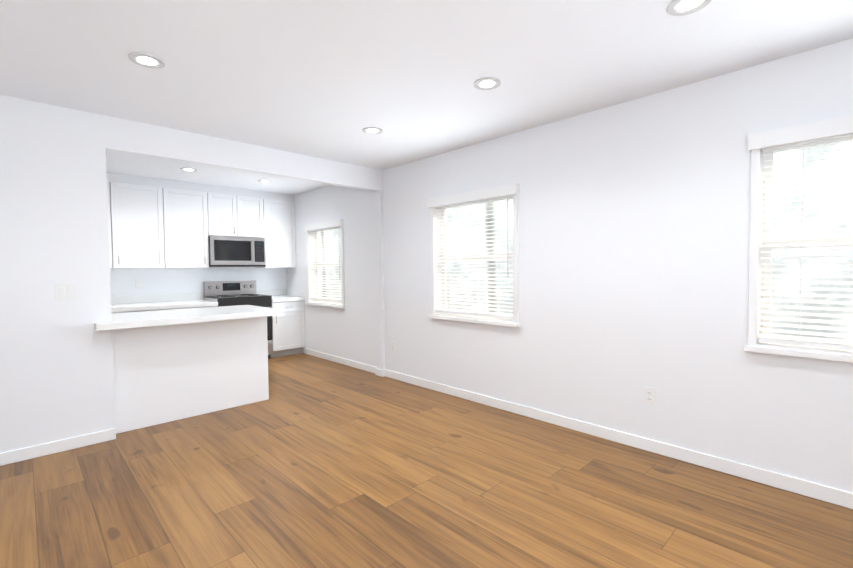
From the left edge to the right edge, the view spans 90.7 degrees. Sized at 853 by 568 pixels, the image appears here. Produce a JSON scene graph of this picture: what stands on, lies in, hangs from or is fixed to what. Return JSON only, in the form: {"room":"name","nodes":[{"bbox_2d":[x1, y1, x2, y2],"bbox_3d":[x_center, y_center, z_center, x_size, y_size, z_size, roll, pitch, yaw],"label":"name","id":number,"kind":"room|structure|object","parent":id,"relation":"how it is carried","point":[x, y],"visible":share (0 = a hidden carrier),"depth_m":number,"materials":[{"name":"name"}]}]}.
{"room":"empty living room","nodes":[
{"label":"empty living room","id":0,"kind":"room"},
{"bbox_2d":[0,95,379,452],"bbox_3d":[-2.314,-0.042,3.325,4.845,2.440,0.110,-2,3,-44],"label":"wall","id":1,"kind":"structure","parent":0,"point":[56,372],"depth_m":3.00,"materials":[{"name":"white paint"}]},
{"bbox_2d":[55,283,76,299],"bbox_3d":[-2.567,0.053,3.000,0.116,0.116,0.010,-2,3,-44],"label":"switch plate","id":2,"kind":"object","parent":1,"relation":"attached to","point":[65,291],"visible":1,"depth_m":3.00,"materials":[{"name":"white plastic"}]},
{"bbox_2d":[110,267,286,295],"bbox_3d":[-3.611,-0.113,5.618,3.607,2.440,0.120,-2,3,-44],"label":"wall","id":3,"kind":"structure","parent":0,"point":[155,281],"depth_m":5.79,"materials":[{"name":"white paint"}]},
{"bbox_2d":[107,181,112,268],"bbox_3d":[-4.026,-0.684,4.850,0.600,1.015,0.380,-2,3,-44],"label":"upper cabinet","id":4,"kind":"object","parent":3,"relation":"attached to","point":[109,218],"visible":0.08,"depth_m":4.93,"materials":[{"name":"white wood"}]},
{"bbox_2d":[109,182,164,268],"bbox_3d":[-3.616,-0.702,5.245,0.530,1.015,0.380,-2,3,-44],"label":"upper cabinet","id":5,"kind":"object","parent":3,"relation":"attached to","point":[137,232],"visible":0.98,"depth_m":5.12,"materials":[{"name":"white wood"}]},
{"bbox_2d":[135,279,141,287],"bbox_3d":[-3.712,-0.005,5.434,0.072,0.116,0.008,-2,3,-44],"label":"electrical outlet","id":6,"kind":"object","parent":3,"relation":"attached to","point":[138,283],"visible":1,"depth_m":5.43,"materials":[{"name":"white plastic"}]},
{"bbox_2d":[111,293,202,304],"bbox_3d":[-3.963,0.206,5.189,2.236,0.100,0.015,-2,3,-44],"label":"backsplash","id":7,"kind":"structure","parent":3,"relation":"attached to","point":[182,296],"depth_m":5.58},
{"bbox_2d":[162,188,208,267],"bbox_3d":[-3.237,-0.719,5.611,0.515,1.015,0.380,-2,3,-44],"label":"upper cabinet","id":8,"kind":"object","parent":3,"relation":"attached to","point":[185,218],"visible":1,"depth_m":5.49,"materials":[{"name":"white wood"}]},
{"bbox_2d":[207,193,263,237],"bbox_3d":[-2.778,-0.957,6.048,0.755,0.578,0.380,-2,3,-44],"label":"upper cabinet","id":9,"kind":"object","parent":3,"relation":"attached to","point":[234,216],"visible":0.96,"depth_m":5.91,"materials":[{"name":"white wood"}]},
{"bbox_2d":[208,236,265,266],"bbox_3d":[-2.754,-0.454,6.045,0.749,0.416,0.437,-2,3,-44],"label":"microwave","id":10,"kind":"object","parent":9,"relation":"attached to","point":[224,251],"visible":0.98,"depth_m":5.89,"materials":[{"name":"silver metal"}]},
{"bbox_2d":[256,199,295,267],"bbox_3d":[-2.324,-0.758,6.492,0.493,1.015,0.380,-2,3,-44],"label":"upper cabinet","id":11,"kind":"object","parent":3,"relation":"attached to","point":[279,232],"visible":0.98,"depth_m":6.38,"materials":[{"name":"white wood"}]},
{"bbox_2d":[107,172,293,201],"bbox_3d":[-3.424,-1.275,5.458,3.483,0.107,0.321,-2,3,-44],"label":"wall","id":12,"kind":"structure","parent":0,"point":[139,180],"depth_m":5.58,"materials":[{"name":"white paint"}]},
{"bbox_2d":[374,170,384,369],"bbox_3d":[-0.557,-0.118,5.021,0.042,2.440,0.110,-2,3,-44],"label":"wall","id":13,"kind":"structure","parent":0,"point":[379,270],"depth_m":5.00,"materials":[{"name":"white paint"}]},
{"bbox_2d":[0,348,852,508],"bbox_3d":[-0.792,1.172,1.976,4.687,0.085,7.875,-2,3,-44],"label":"baseboard","id":14,"kind":"structure","parent":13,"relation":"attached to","point":[843,498],"depth_m":2.96,"materials":[{"name":"white wood"}]},
{"bbox_2d":[0,353,852,567],"bbox_3d":[-1.016,1.249,2.183,5.047,0.080,8.880,-2,3,-44],"label":"floor","id":15,"kind":"structure","parent":0,"point":[314,462],"depth_m":2.35,"materials":[{"name":"brown wood"}]},
{"bbox_2d":[135,309,173,311],"bbox_3d":[-3.570,0.713,5.179,0.657,0.820,0.596,-2,3,-44],"label":"base cabinet","id":16,"kind":"object","parent":15,"relation":"on","point":[136,310],"depth_m":5.01,"materials":[{"name":"white wood"}]},
{"bbox_2d":[111,301,217,312],"bbox_3d":[-3.753,0.287,4.974,2.236,0.050,0.618,-2,3,-44],"label":"countertop","id":17,"kind":"structure","parent":16,"relation":"on","point":[138,304],"depth_m":5.19,"materials":[{"name":"white stone"}]},
{"bbox_2d":[106,317,268,433],"bbox_3d":[-2.208,0.732,3.929,1.242,0.850,0.572,-2,3,-44],"label":"base cabinet","id":18,"kind":"object","parent":15,"relation":"on","point":[173,365],"depth_m":3.65,"materials":[{"name":"white"}]},
{"bbox_2d":[94,305,282,330],"bbox_3d":[-2.158,0.282,3.813,1.403,0.052,0.860,-2,3,-44],"label":"countertop","id":19,"kind":"structure","parent":18,"relation":"on","point":[143,320],"depth_m":3.60,"materials":[{"name":"white stone"}]},
{"bbox_2d":[199,305,217,307],"bbox_3d":[-3.185,0.697,5.550,0.644,0.820,0.596,-2,3,-44],"label":"base cabinet","id":20,"kind":"object","parent":15,"relation":"on","point":[200,306],"depth_m":5.45,"materials":[{"name":"white wood"}]},
{"bbox_2d":[203,280,272,357],"bbox_3d":[-2.666,0.523,6.000,0.727,1.125,0.658,-2,3,-44],"label":"range","id":21,"kind":"object","parent":15,"relation":"on","point":[228,293],"visible":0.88,"depth_m":6.02,"materials":[{"name":"silver metal"}]},
{"bbox_2d":[256,289,304,357],"bbox_3d":[-2.233,0.581,6.448,0.507,0.970,0.624,-2,3,-44],"label":"base cabinet","id":22,"kind":"object","parent":15,"relation":"on","point":[288,329],"visible":0.77,"depth_m":6.27,"materials":[{"name":"white wood"}]},
{"bbox_2d":[0,0,852,194],"bbox_3d":[-1.038,-1.269,2.092,5.047,0.080,8.880,-2,3,-44],"label":"ceiling","id":23,"kind":"structure","parent":0,"point":[328,79],"depth_m":2.37,"materials":[{"name":"white paint"}]},
{"bbox_2d":[128,52,164,68],"bbox_3d":[-1.538,-1.230,2.319,0.170,0.007,0.170,-2,3,-44],"label":"recessed light","id":24,"kind":"object","parent":23,"relation":"in","point":[146,60],"visible":1,"depth_m":2.31,"materials":[{"name":"grey plastic"}]},
{"bbox_2d":[180,168,196,171],"bbox_3d":[-2.721,-1.309,4.824,0.170,0.007,0.170,-2,3,-44],"label":"recessed light","id":25,"kind":"object","parent":23,"relation":"in","point":[190,169],"visible":0.96,"depth_m":4.81,"materials":[{"name":"grey plastic"}]},
{"bbox_2d":[258,180,271,182],"bbox_3d":[-2.102,-1.339,5.492,0.170,0.007,0.170,-2,3,-44],"label":"recessed light","id":26,"kind":"object","parent":23,"relation":"in","point":[265,181],"visible":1,"depth_m":5.50,"materials":[{"name":"grey plastic"}]},
{"bbox_2d":[362,127,382,133],"bbox_3d":[-0.451,-1.282,3.525,0.170,0.007,0.170,-2,3,-44],"label":"recessed light","id":27,"kind":"object","parent":23,"relation":"in","point":[371,130],"visible":1,"depth_m":3.52,"materials":[{"name":"grey plastic"}]},
{"bbox_2d":[474,77,500,89],"bbox_3d":[0.382,-1.258,2.649,0.170,0.007,0.170,-2,3,-44],"label":"recessed light","id":28,"kind":"object","parent":23,"relation":"in","point":[488,83],"visible":1,"depth_m":2.64,"materials":[{"name":"grey plastic"}]},
{"bbox_2d":[667,0,711,15],"bbox_3d":[1.159,-1.236,1.859,0.170,0.007,0.170,-2,3,-44],"label":"recessed light","id":29,"kind":"object","parent":23,"relation":"in","point":[680,7],"visible":1,"depth_m":1.88,"materials":[{"name":"grey plastic"}]},
{"bbox_2d":[286,38,852,492],"bbox_3d":[0.731,-0.086,3.834,0.160,2.440,8.880,-2,3,-44],"label":"wall","id":30,"kind":"structure","parent":0,"point":[634,248],"depth_m":2.98,"materials":[{"name":"white paint"}]},
{"bbox_2d":[306,226,344,308],"bbox_3d":[-1.390,-0.276,5.990,0.205,1.179,0.999,-2,3,-44],"label":"kitchen window","id":31,"kind":"structure","parent":30,"relation":"in","point":[325,303],"depth_m":6.26,"materials":[{"name":"white plastic"}]},
{"bbox_2d":[304,219,343,301],"bbox_3d":[-1.433,-0.317,5.947,0.096,1.101,0.995,-2,3,-44],"label":"window blind","id":32,"kind":"object","parent":31,"relation":"attached to","point":[331,224],"visible":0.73,"depth_m":5.92,"materials":[{"name":"white plastic"}]},
{"bbox_2d":[391,342,395,351],"bbox_3d":[-0.388,0.732,4.907,0.008,0.116,0.072,-2,3,-44],"label":"electrical outlet","id":33,"kind":"object","parent":30,"relation":"attached to","point":[392,346],"visible":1,"depth_m":4.90,"materials":[{"name":"white plastic"}]},
{"bbox_2d":[429,194,519,326],"bbox_3d":[0.468,-0.253,4.066,0.205,1.229,1.089,-2,3,-44],"label":"window","id":34,"kind":"structure","parent":30,"relation":"in","point":[514,322],"depth_m":4.17,"materials":[{"name":"white plastic"}]},
{"bbox_2d":[427,183,519,318],"bbox_3d":[0.425,-0.284,4.023,0.096,1.171,1.085,-2,3,-44],"label":"window blind","id":35,"kind":"object","parent":34,"relation":"attached to","point":[493,193],"visible":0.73,"depth_m":3.99,"materials":[{"name":"white plastic"}]},
{"bbox_2d":[644,387,655,404],"bbox_3d":[1.542,0.773,2.910,0.008,0.116,0.072,-2,3,-44],"label":"electrical outlet","id":36,"kind":"object","parent":30,"relation":"attached to","point":[649,395],"visible":1,"depth_m":2.91,"materials":[{"name":"white plastic"}]},
{"bbox_2d":[744,138,852,362],"bbox_3d":[2.375,-0.224,2.091,0.205,1.259,1.239,-2,3,-44],"label":"window","id":37,"kind":"structure","parent":30,"relation":"in","point":[758,164],"depth_m":2.45,"materials":[{"name":"white plastic"}]},
{"bbox_2d":[748,115,852,350],"bbox_3d":[2.332,-0.253,2.049,0.096,1.206,1.235,-2,3,-44],"label":"window blind","id":38,"kind":"object","parent":37,"relation":"attached to","point":[832,129],"visible":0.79,"depth_m":2.31,"materials":[{"name":"white plastic"}]},
{"label":"outside","id":39,"kind":"structure","parent":0,"visible":0},
{"bbox_2d":[319,141,852,340],"bbox_3d":[1.221,-0.338,4.301,0.030,3.500,10.480,-2,3,-44],"label":"window glass","id":40,"kind":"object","parent":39,"point":[818,189],"depth_m":2.92,"materials":[{"name":"glass"}]}
]}

